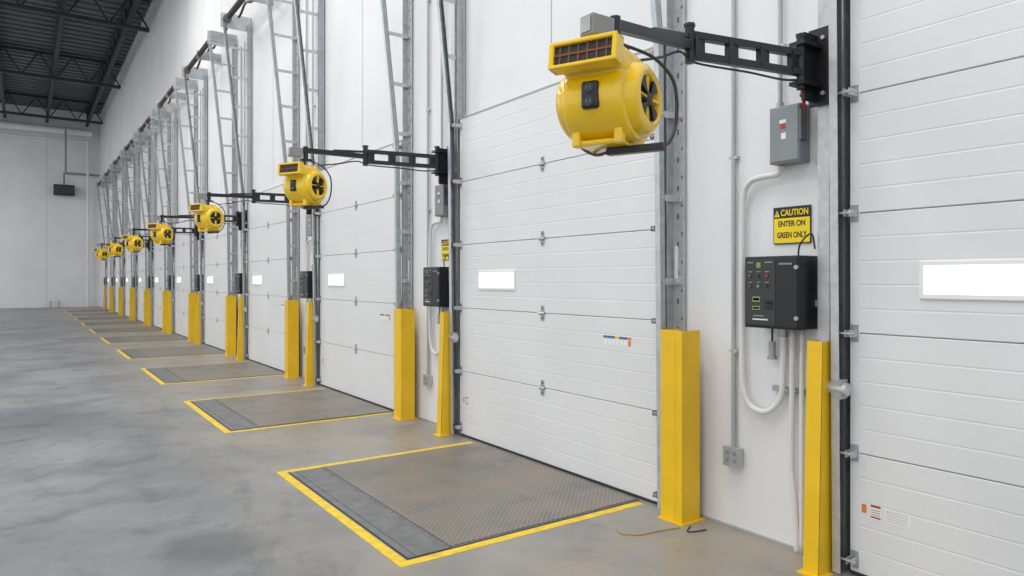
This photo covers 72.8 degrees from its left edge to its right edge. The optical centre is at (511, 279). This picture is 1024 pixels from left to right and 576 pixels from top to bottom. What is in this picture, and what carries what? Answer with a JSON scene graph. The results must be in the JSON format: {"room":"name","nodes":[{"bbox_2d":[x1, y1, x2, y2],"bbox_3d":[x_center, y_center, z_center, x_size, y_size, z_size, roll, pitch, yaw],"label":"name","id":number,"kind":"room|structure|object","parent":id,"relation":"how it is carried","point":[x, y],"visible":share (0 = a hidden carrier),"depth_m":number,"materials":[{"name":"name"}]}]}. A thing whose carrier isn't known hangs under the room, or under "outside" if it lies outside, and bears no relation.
{"room":"distribution center","nodes":[
{"label":"distribution center","id":0,"kind":"room"},
{"bbox_2d":[0,103,99,307],"bbox_3d":[-32.282,-4.100,35.184,19.640,11.300,0.304,0,0,-35],"label":"wall","id":1,"kind":"structure","parent":0,"point":[43,233],"depth_m":39.18,"materials":[{"name":"paint"}]},
{"bbox_2d":[53,173,74,195],"bbox_3d":[-25.463,-5.450,39.447,1.000,1.300,0.470,0,0,-35],"label":"heater","id":2,"kind":"object","parent":1,"relation":"attached to","point":[58,189],"visible":1,"depth_m":39.29,"materials":[{"name":"black"}]},
{"bbox_2d":[0,91,102,124],"bbox_3d":[-29.685,-9.050,32.672,18.043,1.120,0.140,0,0,-35],"label":"girder","id":3,"kind":"object","parent":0,"point":[5,92],"visible":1,"depth_m":36.45,"materials":[{"name":"grey metal"}]},
{"bbox_2d":[0,44,120,88],"bbox_3d":[-24.740,-9.050,25.636,18.043,1.120,0.140,0,0,-35],"label":"girder","id":4,"kind":"object","parent":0,"point":[4,47],"visible":1,"depth_m":29.45,"materials":[{"name":"grey metal"}]},
{"bbox_2d":[0,0,149,32],"bbox_3d":[-19.795,-9.050,18.600,18.043,1.120,0.140,0,0,-35],"label":"girder","id":5,"kind":"object","parent":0,"point":[16,5],"visible":1,"depth_m":22.58,"materials":[{"name":"grey metal"}]},
{"bbox_2d":[0,0,151,114],"bbox_3d":[-16.290,-9.820,12.691,19.940,0.260,55.500,0,0,-35],"label":"ceiling","id":6,"kind":"structure","parent":0,"point":[21,28],"depth_m":28.80,"materials":[{"name":"metal"}]},
{"bbox_2d":[0,42,6,117],"bbox_3d":[-17.839,-9.245,23.886,0.140,0.870,34.039,0,0,-35],"label":"joist","id":7,"kind":"object","parent":6,"relation":"attached to","point":[2,83],"visible":0.91,"depth_m":32.78,"materials":[{"name":"grey metal"}]},
{"bbox_2d":[45,0,66,122],"bbox_3d":[-16.284,-9.245,24.979,0.140,0.870,34.039,0,0,-35],"label":"joist","id":8,"kind":"object","parent":6,"relation":"attached to","point":[59,20],"visible":0.91,"depth_m":27.59,"materials":[{"name":"grey metal"}]},
{"bbox_2d":[85,0,140,126],"bbox_3d":[-14.730,-9.245,26.071,0.140,0.870,34.039,0,0,-35],"label":"joist","id":9,"kind":"object","parent":6,"relation":"attached to","point":[115,45],"visible":0.96,"depth_m":27.93,"materials":[{"name":"grey metal"}]},
{"bbox_2d":[0,306,855,575],"bbox_3d":[-16.290,1.649,12.691,19.940,0.202,55.500,0,0,-35],"label":"floor","id":10,"kind":"structure","parent":0,"point":[106,469],"depth_m":5.02,"materials":[{"name":"concrete"}]},
{"bbox_2d":[77,316,128,319],"bbox_3d":[-16.550,1.554,28.135,1.805,0.033,2.120,0,0,-35],"label":"dock leveler","id":11,"kind":"object","parent":10,"relation":"on","point":[116,317],"visible":0.91,"depth_m":27.79,"materials":[{"name":"grey metal"}]},
{"bbox_2d":[83,321,143,325],"bbox_3d":[-14.250,1.554,24.863,1.805,0.033,2.120,0,0,-35],"label":"dock leveler","id":12,"kind":"object","parent":10,"relation":"on","point":[113,322],"visible":0.91,"depth_m":24.57,"materials":[{"name":"grey metal"}]},
{"bbox_2d":[92,327,161,332],"bbox_3d":[-11.950,1.554,21.590,1.805,0.033,2.120,0,0,-35],"label":"dock leveler","id":13,"kind":"object","parent":10,"relation":"on","point":[129,329],"visible":0.98,"depth_m":21.59,"materials":[{"name":"grey metal"}]},
{"bbox_2d":[104,334,187,342],"bbox_3d":[-9.650,1.554,18.317,1.805,0.033,2.120,0,0,-35],"label":"dock leveler","id":14,"kind":"object","parent":10,"relation":"on","point":[149,338],"visible":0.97,"depth_m":18.27,"materials":[{"name":"grey metal"}]},
{"bbox_2d":[143,289,149,324],"bbox_3d":[-12.701,0.937,24.142,0.220,1.226,0.210,0,0,-35],"label":"post","id":15,"kind":"object","parent":10,"relation":"on","point":[145,290],"visible":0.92,"depth_m":24.04,"materials":[{"name":"metal"}]},
{"bbox_2d":[147,290,150,325],"bbox_3d":[-12.172,0.937,23.319,0.200,1.226,0.135,0,0,-35],"label":"post","id":16,"kind":"object","parent":10,"relation":"on","point":[149,291],"visible":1,"depth_m":23.28,"materials":[{"name":"metal"}]},
{"bbox_2d":[162,291,168,331],"bbox_3d":[-10.401,0.937,20.869,0.220,1.226,0.210,0,0,-35],"label":"post","id":17,"kind":"object","parent":10,"relation":"on","point":[165,294],"visible":0.93,"depth_m":20.79,"materials":[{"name":"metal"}]},
{"bbox_2d":[166,291,171,333],"bbox_3d":[-9.872,0.937,20.047,0.200,1.226,0.135,0,0,-35],"label":"post","id":18,"kind":"object","parent":10,"relation":"on","point":[169,328],"visible":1,"depth_m":20.02,"materials":[{"name":"metal"}]},
{"bbox_2d":[121,345,224,358],"bbox_3d":[-7.350,1.554,15.045,1.805,0.033,2.120,0,0,-35],"label":"dock leveler","id":19,"kind":"object","parent":10,"relation":"on","point":[201,349],"visible":0.98,"depth_m":14.95,"materials":[{"name":"grey metal"}]},
{"bbox_2d":[188,293,196,341],"bbox_3d":[-8.101,0.937,17.597,0.220,1.226,0.210,0,0,-35],"label":"post","id":20,"kind":"object","parent":10,"relation":"on","point":[192,297],"visible":0.92,"depth_m":17.53,"materials":[{"name":"metal"}]},
{"bbox_2d":[195,293,200,344],"bbox_3d":[-7.572,0.937,16.774,0.200,1.226,0.135,0,0,-35],"label":"post","id":21,"kind":"object","parent":10,"relation":"on","point":[198,329],"visible":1,"depth_m":16.74,"materials":[{"name":"metal"}]},
{"bbox_2d":[146,361,284,382],"bbox_3d":[-5.050,1.554,11.772,1.805,0.033,2.120,0,0,-35],"label":"dock leveler","id":22,"kind":"object","parent":10,"relation":"on","point":[175,374],"visible":0.96,"depth_m":11.60,"materials":[{"name":"grey metal"}]},
{"bbox_2d":[225,296,236,355],"bbox_3d":[-5.801,0.937,14.324,0.220,1.226,0.210,0,0,-35],"label":"post","id":23,"kind":"object","parent":10,"relation":"on","point":[230,301],"visible":0.98,"depth_m":14.26,"materials":[{"name":"metal"}]},
{"bbox_2d":[235,297,243,359],"bbox_3d":[-5.272,0.937,13.501,0.200,1.226,0.135,0,0,-35],"label":"post","id":24,"kind":"object","parent":10,"relation":"on","point":[240,356],"visible":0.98,"depth_m":13.47,"materials":[{"name":"metal"}]},
{"bbox_2d":[191,388,391,430],"bbox_3d":[-2.750,1.554,8.499,1.805,0.033,2.120,0,0,-35],"label":"dock leveler","id":25,"kind":"object","parent":10,"relation":"on","point":[285,408],"visible":1,"depth_m":8.32,"materials":[{"name":"grey metal"}]},
{"bbox_2d":[284,300,300,378],"bbox_3d":[-3.501,0.937,11.051,0.220,1.226,0.210,0,0,-35],"label":"post","id":26,"kind":"object","parent":10,"relation":"on","point":[291,306],"visible":1,"depth_m":10.99,"materials":[{"name":"metal"}]},
{"bbox_2d":[303,302,313,385],"bbox_3d":[-2.972,0.937,10.229,0.200,1.226,0.135,0,0,-35],"label":"post","id":27,"kind":"object","parent":10,"relation":"on","point":[309,358],"visible":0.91,"depth_m":10.19,"materials":[{"name":"metal"}]},
{"bbox_2d":[392,308,417,420],"bbox_3d":[-1.201,0.937,7.779,0.220,1.226,0.210,0,0,-35],"label":"post","id":28,"kind":"object","parent":10,"relation":"on","point":[404,319],"visible":1,"depth_m":7.71,"materials":[{"name":"metal"}]},
{"bbox_2d":[433,312,450,436],"bbox_3d":[-0.672,0.937,6.956,0.200,1.226,0.135,0,0,-35],"label":"post","id":29,"kind":"object","parent":10,"relation":"on","point":[443,401],"visible":0.93,"depth_m":6.92,"materials":[{"name":"metal"}]},
{"bbox_2d":[289,442,639,559],"bbox_3d":[-0.450,1.554,5.227,1.805,0.033,2.120,0,0,-35],"label":"dock leveler","id":30,"kind":"object","parent":10,"relation":"on","point":[421,503],"visible":0.99,"depth_m":4.94,"materials":[{"name":"grey metal"}]},
{"bbox_2d":[617,525,706,534],"bbox_3d":[0.927,1.544,4.279,0.551,0.008,0.126,0,0,-4],"label":"cord","id":31,"kind":"object","parent":10,"relation":"on","point":[690,525],"visible":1,"depth_m":4.26,"materials":[{"name":"brown plastic"}]},
{"bbox_2d":[657,329,704,526],"bbox_3d":[1.099,0.937,4.506,0.220,1.226,0.210,0,0,-35],"label":"post","id":32,"kind":"object","parent":10,"relation":"on","point":[680,350],"visible":1,"depth_m":4.44,"materials":[{"name":"metal"}]},
{"bbox_2d":[796,340,832,575],"bbox_3d":[1.628,0.937,3.683,0.200,1.226,0.135,0,0,-35],"label":"post","id":33,"kind":"object","parent":10,"relation":"on","point":[817,541],"visible":0.94,"depth_m":3.66,"materials":[{"name":"metal"}]},
{"bbox_2d":[100,0,817,545],"bbox_3d":[-8.256,-4.100,18.337,0.302,11.300,55.500,0,0,-35],"label":"wall","id":34,"kind":"structure","parent":0,"point":[507,42],"depth_m":6.30,"materials":[{"name":"paint"}]},
{"bbox_2d":[0,120,99,306],"bbox_3d":[-31.070,-3.550,35.164,17.600,10.200,0.970,0,0,-35],"label":"pipe","id":35,"kind":"object","parent":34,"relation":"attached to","point":[3,124],"visible":1,"depth_m":39.39,"materials":[{"name":"metal"}]},
{"bbox_2d":[96,182,108,309],"bbox_3d":[-21.418,-1.780,36.290,0.556,6.660,0.187,0,0,-35],"label":"track","id":36,"kind":"object","parent":34,"relation":"attached to","point":[100,185],"visible":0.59,"depth_m":36.36,"materials":[{"name":"metal"}]},
{"bbox_2d":[101,175,113,286],"bbox_3d":[-19.821,-1.780,34.018,0.556,6.660,0.187,0,0,-35],"label":"track","id":37,"kind":"object","parent":34,"relation":"attached to","point":[102,180],"visible":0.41,"depth_m":34.08,"materials":[{"name":"metal"}]},
{"bbox_2d":[107,249,111,309],"bbox_3d":[-20.422,-0.034,35.293,0.098,3.164,2.715,0,0,-35],"label":"door","id":38,"kind":"structure","parent":34,"relation":"in","point":[108,259],"depth_m":35.84,"materials":[{"name":"white metal"}]},
{"bbox_2d":[103,172,116,312],"bbox_3d":[-19.118,-1.780,33.018,0.556,6.660,0.187,0,0,-35],"label":"track","id":39,"kind":"object","parent":34,"relation":"attached to","point":[109,174],"visible":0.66,"depth_m":33.09,"materials":[{"name":"metal"}]},
{"bbox_2d":[109,164,123,286],"bbox_3d":[-17.521,-1.780,30.745,0.556,6.660,0.187,0,0,-35],"label":"track","id":40,"kind":"object","parent":34,"relation":"attached to","point":[110,169],"visible":0.48,"depth_m":30.82,"materials":[{"name":"metal"}]},
{"bbox_2d":[115,254,121,312],"bbox_3d":[-18.122,-0.034,32.020,0.098,3.164,2.715,0,0,-35],"label":"door","id":41,"kind":"structure","parent":34,"relation":"in","point":[117,276],"depth_m":32.39,"materials":[{"name":"white metal"}]},
{"bbox_2d":[112,160,126,315],"bbox_3d":[-16.818,-1.780,29.745,0.556,6.660,0.187,0,0,-35],"label":"track","id":42,"kind":"object","parent":34,"relation":"attached to","point":[118,164],"visible":0.63,"depth_m":29.82,"materials":[{"name":"metal"}]},
{"bbox_2d":[120,150,135,287],"bbox_3d":[-15.221,-1.780,27.472,0.556,6.660,0.187,0,0,-35],"label":"track","id":43,"kind":"object","parent":34,"relation":"attached to","point":[134,158],"visible":0.48,"depth_m":27.55,"materials":[{"name":"metal"}]},
{"bbox_2d":[125,247,132,316],"bbox_3d":[-15.822,-0.034,28.748,0.098,3.164,2.715,0,0,-35],"label":"door","id":44,"kind":"structure","parent":34,"relation":"in","point":[127,253],"depth_m":29.25,"materials":[{"name":"white metal"}]},
{"bbox_2d":[123,145,139,320],"bbox_3d":[-14.518,-1.780,26.473,0.556,6.660,0.187,0,0,-35],"label":"track","id":45,"kind":"object","parent":34,"relation":"attached to","point":[131,149],"visible":0.68,"depth_m":26.56,"materials":[{"name":"metal"}]},
{"bbox_2d":[124,132,150,150],"bbox_3d":[-13.571,-5.061,25.168,0.534,0.322,4.064,0,0,-35],"label":"shaft","id":46,"kind":"object","parent":34,"relation":"attached to","point":[131,142],"visible":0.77,"depth_m":25.10,"materials":[{"name":"metal"}]},
{"bbox_2d":[132,132,150,289],"bbox_3d":[-12.921,-1.780,24.200,0.556,6.660,0.187,0,0,-35],"label":"track","id":47,"kind":"object","parent":34,"relation":"attached to","point":[133,139],"visible":0.61,"depth_m":24.27,"materials":[{"name":"metal"}]},
{"bbox_2d":[138,234,147,321],"bbox_3d":[-13.521,-0.034,25.475,0.098,3.164,2.715,0,0,-35],"label":"door","id":48,"kind":"structure","parent":34,"relation":"in","point":[141,255],"depth_m":25.76,"materials":[{"name":"white metal"}]},
{"bbox_2d":[137,126,155,325],"bbox_3d":[-12.218,-1.780,23.200,0.556,6.660,0.187,0,0,-35],"label":"track","id":49,"kind":"object","parent":34,"relation":"attached to","point":[147,132],"visible":0.66,"depth_m":23.29,"materials":[{"name":"metal"}]},
{"bbox_2d":[138,109,170,131],"bbox_3d":[-11.271,-5.061,21.896,0.534,0.322,4.064,0,0,-35],"label":"shaft","id":50,"kind":"object","parent":34,"relation":"attached to","point":[154,112],"visible":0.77,"depth_m":21.55,"materials":[{"name":"metal"}]},
{"bbox_2d":[150,109,169,290],"bbox_3d":[-10.621,-1.780,20.927,0.556,6.660,0.187,0,0,-35],"label":"track","id":51,"kind":"object","parent":34,"relation":"attached to","point":[151,116],"visible":0.51,"depth_m":21.00,"materials":[{"name":"metal"}]},
{"bbox_2d":[154,244,166,328],"bbox_3d":[-11.222,-0.034,22.203,0.098,3.164,2.715,0,0,-35],"label":"door","id":52,"kind":"structure","parent":34,"relation":"in","point":[158,249],"depth_m":22.49,"materials":[{"name":"white metal"}]},
{"bbox_2d":[156,101,176,333],"bbox_3d":[-9.918,-1.780,19.927,0.556,6.660,0.187,0,0,-35],"label":"track","id":53,"kind":"object","parent":34,"relation":"attached to","point":[171,107],"visible":0.75,"depth_m":20.03,"materials":[{"name":"metal"}]},
{"bbox_2d":[172,118,173,259],"bbox_3d":[-9.980,-1.600,20.469,0.063,6.300,0.571,0,0,-35],"label":"conduit","id":54,"kind":"object","parent":34,"relation":"attached to","point":[173,118],"visible":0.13,"depth_m":20.39,"materials":[{"name":"grey"}]},
{"bbox_2d":[157,77,197,107],"bbox_3d":[-8.971,-5.061,18.623,0.534,0.322,4.064,0,0,-35],"label":"shaft","id":55,"kind":"object","parent":34,"relation":"attached to","point":[170,93],"visible":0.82,"depth_m":18.33,"materials":[{"name":"metal"}]},
{"bbox_2d":[175,219,193,337],"bbox_3d":[-8.921,-0.034,18.930,0.098,3.164,2.715,0,0,-35],"label":"door","id":56,"kind":"structure","parent":34,"relation":"in","point":[182,252],"depth_m":19.08,"materials":[{"name":"white metal"}]},
{"bbox_2d":[173,77,196,292],"bbox_3d":[-8.321,-1.780,17.655,0.556,6.660,0.187,0,0,-35],"label":"track","id":57,"kind":"object","parent":34,"relation":"attached to","point":[175,87],"visible":0.56,"depth_m":17.73,"materials":[{"name":"metal"}]},
{"bbox_2d":[182,65,206,343],"bbox_3d":[-7.618,-1.780,16.655,0.556,6.660,0.187,0,0,-35],"label":"track","id":58,"kind":"object","parent":34,"relation":"attached to","point":[200,74],"visible":0.62,"depth_m":16.74,"materials":[{"name":"metal"}]},
{"bbox_2d":[200,87,202,255],"bbox_3d":[-7.680,-1.600,17.196,0.063,6.300,0.571,0,0,-35],"label":"conduit","id":59,"kind":"object","parent":34,"relation":"attached to","point":[202,87],"visible":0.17,"depth_m":17.12,"materials":[{"name":"grey"}]},
{"bbox_2d":[203,85,203,342],"bbox_3d":[-7.479,-1.605,16.903,0.071,6.290,0.120,0,0,-35],"label":"strut","id":60,"kind":"object","parent":34,"relation":"attached to","point":[203,85],"visible":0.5,"depth_m":16.87,"materials":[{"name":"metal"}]},
{"bbox_2d":[126,224,203,240],"bbox_3d":[-8.233,-1.160,16.494,1.645,0.420,0.218,0,0,-32],"label":"swing arm","id":61,"kind":"object","parent":60,"relation":"attached to","point":[194,232],"visible":0.65,"depth_m":16.68,"materials":[{"name":"black"}]},
{"bbox_2d":[121,234,143,251],"bbox_3d":[-8.762,-0.871,16.058,0.402,0.466,0.393,0,0,29],"label":"fan","id":62,"kind":"object","parent":61,"relation":"attached to","point":[134,243],"visible":1,"depth_m":15.98,"materials":[{"name":"plastic"}]},
{"bbox_2d":[183,28,236,73],"bbox_3d":[-6.671,-5.061,15.351,0.534,0.322,4.064,0,0,-35],"label":"shaft","id":63,"kind":"object","parent":34,"relation":"attached to","point":[216,36],"visible":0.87,"depth_m":15.18,"materials":[{"name":"metal"}]},
{"bbox_2d":[204,203,231,350],"bbox_3d":[-6.621,-0.034,15.658,0.098,3.164,2.715,0,0,-35],"label":"door","id":64,"kind":"structure","parent":34,"relation":"in","point":[215,244],"depth_m":15.71,"materials":[{"name":"white metal"}]},
{"bbox_2d":[207,30,236,353],"bbox_3d":[-6.021,-1.780,14.382,0.556,6.660,0.187,0,0,-35],"label":"track","id":65,"kind":"object","parent":34,"relation":"attached to","point":[233,206],"visible":0.58,"depth_m":14.46,"materials":[{"name":"metal"}]},
{"bbox_2d":[221,12,251,359],"bbox_3d":[-5.318,-1.780,13.382,0.556,6.660,0.187,0,0,-35],"label":"track","id":66,"kind":"object","parent":34,"relation":"attached to","point":[242,23],"visible":0.77,"depth_m":13.47,"materials":[{"name":"metal"}]},
{"bbox_2d":[240,42,245,296],"bbox_3d":[-5.380,-1.600,13.924,0.063,6.300,0.571,0,0,-35],"label":"conduit","id":67,"kind":"object","parent":34,"relation":"attached to","point":[241,129],"visible":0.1,"depth_m":14.13,"materials":[{"name":"grey"}]},
{"bbox_2d":[246,38,246,321],"bbox_3d":[-5.179,-1.605,13.631,0.071,6.290,0.120,0,0,-35],"label":"strut","id":68,"kind":"object","parent":34,"relation":"attached to","point":[246,38],"visible":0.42,"depth_m":13.61,"materials":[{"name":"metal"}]},
{"bbox_2d":[152,210,246,231],"bbox_3d":[-5.933,-1.160,13.221,1.645,0.420,0.218,0,0,-32],"label":"swing arm","id":69,"kind":"object","parent":68,"relation":"attached to","point":[237,218],"visible":0.69,"depth_m":13.45,"materials":[{"name":"black"}]},
{"bbox_2d":[147,222,174,244],"bbox_3d":[-6.459,-0.871,12.787,0.402,0.466,0.393,0,0,21],"label":"fan","id":70,"kind":"object","parent":69,"relation":"hanging from","point":[162,234],"visible":1,"depth_m":12.70,"materials":[{"name":"plastic"}]},
{"bbox_2d":[235,273,242,293],"bbox_3d":[-5.358,0.008,13.771,0.203,0.534,0.385,0,0,-35],"label":"control panel","id":71,"kind":"object","parent":68,"relation":"attached to","point":[238,276],"visible":0.67,"depth_m":13.63,"materials":[{"name":"black"}]},
{"bbox_2d":[223,0,272,22],"bbox_3d":[-4.371,-5.061,12.078,0.534,0.322,4.064,0,0,-35],"label":"shaft","id":72,"kind":"object","parent":34,"relation":"attached to","point":[227,17],"visible":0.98,"depth_m":12.79,"materials":[{"name":"metal"}]},
{"bbox_2d":[248,184,291,372],"bbox_3d":[-4.321,-0.034,12.385,0.098,3.164,2.715,0,0,-35],"label":"door","id":73,"kind":"structure","parent":34,"relation":"in","point":[267,268],"depth_m":12.37,"materials":[{"name":"white metal"}]},
{"bbox_2d":[266,0,298,299],"bbox_3d":[-3.721,-1.780,11.109,0.556,6.660,0.187,0,0,-35],"label":"track","id":74,"kind":"object","parent":34,"relation":"attached to","point":[294,258],"visible":0.56,"depth_m":11.20,"materials":[{"name":"metal"}]},
{"bbox_2d":[294,0,323,385],"bbox_3d":[-3.018,-1.780,10.110,0.556,6.660,0.187,0,0,-35],"label":"track","id":75,"kind":"object","parent":34,"relation":"attached to","point":[320,15],"visible":0.74,"depth_m":10.20,"materials":[{"name":"metal"}]},
{"bbox_2d":[305,0,315,325],"bbox_3d":[-3.080,-1.600,10.651,0.063,6.300,0.571,0,0,-35],"label":"conduit","id":76,"kind":"object","parent":34,"relation":"attached to","point":[313,105],"visible":0.26,"depth_m":10.58,"materials":[{"name":"grey"}]},
{"bbox_2d":[316,0,318,383],"bbox_3d":[-2.879,-1.605,10.358,0.071,6.290,0.120,0,0,-35],"label":"strut","id":77,"kind":"object","parent":34,"relation":"attached to","point":[317,1],"visible":0.3,"depth_m":10.31,"materials":[{"name":"metal"}]},
{"bbox_2d":[197,189,317,215],"bbox_3d":[-3.633,-1.160,9.948,1.645,0.420,0.218,0,0,-32],"label":"swing arm","id":78,"kind":"object","parent":77,"relation":"attached to","point":[255,196],"visible":0.69,"depth_m":9.96,"materials":[{"name":"black"}]},
{"bbox_2d":[189,202,225,233],"bbox_3d":[-4.163,-0.871,9.512,0.402,0.466,0.393,0,0,31],"label":"fan","id":79,"kind":"object","parent":78,"relation":"hanging from","point":[208,218],"visible":1,"depth_m":9.43,"materials":[{"name":"plastic"}]},
{"bbox_2d":[300,269,312,297],"bbox_3d":[-3.058,0.008,10.498,0.203,0.534,0.385,0,0,-35],"label":"control panel","id":80,"kind":"object","parent":77,"relation":"attached to","point":[306,277],"visible":0.77,"depth_m":10.36,"materials":[{"name":"black"}]},
{"bbox_2d":[320,140,401,410],"bbox_3d":[-2.021,-0.034,9.112,0.098,3.164,2.715,0,0,-35],"label":"door","id":81,"kind":"structure","parent":34,"relation":"in","point":[357,239],"depth_m":9.01,"materials":[{"name":"white metal"}]},
{"bbox_2d":[380,0,411,308],"bbox_3d":[-1.421,-1.780,7.837,0.556,6.660,0.187,0,0,-35],"label":"track","id":82,"kind":"object","parent":34,"relation":"attached to","point":[405,195],"visible":0.68,"depth_m":7.93,"materials":[{"name":"metal"}]},
{"bbox_2d":[423,255,448,306],"bbox_3d":[-0.758,0.008,7.226,0.203,0.534,0.385,0,0,-35],"label":"control panel","id":83,"kind":"object","parent":34,"relation":"attached to","point":[435,279],"visible":0.94,"depth_m":7.10,"materials":[{"name":"black"}]},
{"bbox_2d":[426,0,448,374],"bbox_3d":[-0.780,-1.600,7.379,0.063,6.300,0.571,0,0,-35],"label":"conduit","id":84,"kind":"object","parent":34,"relation":"attached to","point":[429,230],"visible":0.47,"depth_m":7.52,"materials":[{"name":"grey"}]},
{"bbox_2d":[435,184,447,216],"bbox_3d":[-0.708,-0.861,7.224,0.122,0.391,0.225,0,0,-35],"label":"box","id":85,"kind":"object","parent":34,"relation":"attached to","point":[441,191],"visible":0.66,"depth_m":7.17,"materials":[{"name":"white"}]},
{"bbox_2d":[441,239,448,259],"bbox_3d":[-0.682,-0.318,7.286,0.009,0.216,0.240,0,0,-35],"label":"caution sign","id":86,"kind":"object","parent":34,"relation":"attached to","point":[444,243],"visible":0.72,"depth_m":7.32,"materials":[{"name":"yellow"}]},
{"bbox_2d":[100,306,793,548],"bbox_3d":[-8.875,1.544,18.941,0.020,0.012,53.200,0,0,-35],"label":"baseboard","id":87,"kind":"structure","parent":34,"relation":"attached to","point":[701,515],"depth_m":4.29,"materials":[{"name":"grey"}]},
{"bbox_2d":[436,0,464,435],"bbox_3d":[-0.718,-1.780,6.837,0.556,6.660,0.187,0,0,-35],"label":"track","id":88,"kind":"object","parent":34,"relation":"attached to","point":[454,337],"visible":0.92,"depth_m":6.92,"materials":[{"name":"metal"}]},
{"bbox_2d":[451,3,456,331],"bbox_3d":[-0.579,-1.605,7.086,0.071,6.290,0.120,0,0,-35],"label":"strut","id":89,"kind":"object","parent":34,"relation":"attached to","point":[453,6],"visible":0.18,"depth_m":7.04,"materials":[{"name":"metal"}]},
{"bbox_2d":[287,145,454,186],"bbox_3d":[-1.333,-1.160,6.676,1.645,0.420,0.218,0,0,-32],"label":"swing arm","id":90,"kind":"object","parent":89,"relation":"attached to","point":[439,161],"visible":0.9,"depth_m":6.79,"materials":[{"name":"black"}]},
{"bbox_2d":[277,161,331,208],"bbox_3d":[-1.860,-0.871,6.241,0.402,0.466,0.393,0,0,25],"label":"fan","id":91,"kind":"object","parent":90,"relation":"attached to","point":[305,187],"visible":1,"depth_m":6.15,"materials":[{"name":"plastic"}]},
{"bbox_2d":[460,45,665,504],"bbox_3d":[0.279,-0.034,5.840,0.098,3.164,2.715,0,0,-35],"label":"door","id":92,"kind":"structure","parent":34,"relation":"in","point":[558,279],"depth_m":5.68,"materials":[{"name":"white metal"}]},
{"bbox_2d":[649,0,684,512],"bbox_3d":[0.879,-1.780,4.564,0.556,6.660,0.187,0,0,-35],"label":"track","id":93,"kind":"object","parent":34,"relation":"attached to","point":[670,253],"visible":0.66,"depth_m":4.66,"materials":[{"name":"metal"}]},
{"bbox_2d":[723,445,742,468],"bbox_3d":[1.376,1.097,4.319,0.053,0.121,0.121,0,0,-35],"label":"electrical outlet box","id":94,"kind":"object","parent":34,"relation":"attached to","point":[732,456],"visible":1,"depth_m":4.29,"materials":[{"name":"metal"}]},
{"bbox_2d":[729,0,805,554],"bbox_3d":[1.520,-1.600,4.106,0.063,6.300,0.571,0,0,-35],"label":"conduit","id":95,"kind":"object","parent":34,"relation":"attached to","point":[798,516],"visible":0.96,"depth_m":4.16,"materials":[{"name":"grey"}]},
{"bbox_2d":[745,233,817,329],"bbox_3d":[1.542,0.008,3.953,0.203,0.534,0.385,0,0,-35],"label":"control panel","id":96,"kind":"object","parent":34,"relation":"attached to","point":[781,292],"visible":1,"depth_m":3.86,"materials":[{"name":"black"}]},
{"bbox_2d":[770,91,809,165],"bbox_3d":[1.592,-0.861,3.952,0.122,0.391,0.225,0,0,-35],"label":"box","id":97,"kind":"object","parent":34,"relation":"attached to","point":[789,124],"visible":0.89,"depth_m":3.91,"materials":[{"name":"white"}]},
{"bbox_2d":[773,205,810,244],"bbox_3d":[1.618,-0.318,4.013,0.009,0.216,0.240,0,0,-35],"label":"caution sign","id":98,"kind":"object","parent":34,"relation":"attached to","point":[791,224],"visible":1,"depth_m":4.01,"materials":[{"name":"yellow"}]},
{"bbox_2d":[815,0,830,341],"bbox_3d":[1.721,-1.605,3.813,0.071,6.290,0.120,0,0,-35],"label":"strut","id":99,"kind":"object","parent":34,"relation":"attached to","point":[823,302],"visible":0.23,"depth_m":3.78,"materials":[{"name":"metal"}]},
{"bbox_2d":[580,12,828,107],"bbox_3d":[0.926,-1.125,3.315,1.796,0.491,0.315,0,0,-38],"label":"swing arm","id":100,"kind":"object","parent":99,"relation":"attached to","point":[807,57],"visible":0.92,"depth_m":3.56,"materials":[{"name":"black"}]},
{"bbox_2d":[548,31,678,156],"bbox_3d":[0.393,-0.736,2.748,0.454,0.478,0.474,0,0,31],"label":"fan","id":101,"kind":"object","parent":100,"relation":"attached to","point":[609,101],"visible":1,"depth_m":2.63,"materials":[{"name":"plastic"}]},
{"bbox_2d":[827,0,858,575],"bbox_3d":[1.582,-1.780,3.564,0.556,6.660,0.187,0,0,-35],"label":"track","id":102,"kind":"object","parent":34,"relation":"attached to","point":[840,92],"visible":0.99,"depth_m":3.64,"materials":[{"name":"metal"}]},
{"bbox_2d":[850,0,1023,575],"bbox_3d":[2.579,-0.034,2.567,0.098,3.164,2.715,0,0,-35],"label":"door","id":103,"kind":"structure","parent":34,"relation":"in","point":[937,120],"depth_m":3.31,"materials":[{"name":"white metal"}]},
{"bbox_3d":[-9.779,-1.605,20.176,0.071,6.290,0.120,0,0,-35],"label":"strut","id":104,"kind":"object","parent":34,"relation":"attached to","visible":0},
{"bbox_2d":[109,233,173,246],"bbox_3d":[-10.533,-1.160,19.766,1.645,0.420,0.218,0,0,-32],"label":"swing arm","id":105,"kind":"object","parent":104,"relation":"attached to","point":[110,238],"visible":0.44,"depth_m":19.83,"materials":[{"name":"black"}]},
{"bbox_2d":[105,240,123,256],"bbox_3d":[-11.060,-0.871,19.331,0.402,0.466,0.393,0,0,25],"label":"fan","id":106,"kind":"object","parent":105,"relation":"attached to","point":[114,249],"visible":1,"depth_m":19.25,"materials":[{"name":"plastic"}]},
{"bbox_3d":[-12.079,-1.605,23.449,0.071,6.290,0.120,0,0,-35],"label":"strut","id":107,"kind":"object","parent":34,"relation":"attached to","visible":0},
{"bbox_2d":[97,241,152,251],"bbox_3d":[-12.833,-1.160,23.039,1.645,0.420,0.218,0,0,-32],"label":"swing arm","id":108,"kind":"object","parent":107,"relation":"attached to","point":[147,244],"visible":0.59,"depth_m":23.30,"materials":[{"name":"black"}]},
{"bbox_2d":[93,247,108,259],"bbox_3d":[-13.362,-0.871,22.603,0.402,0.466,0.393,0,0,29],"label":"fan","id":109,"kind":"object","parent":108,"relation":"attached to","point":[101,254],"visible":0.98,"depth_m":22.52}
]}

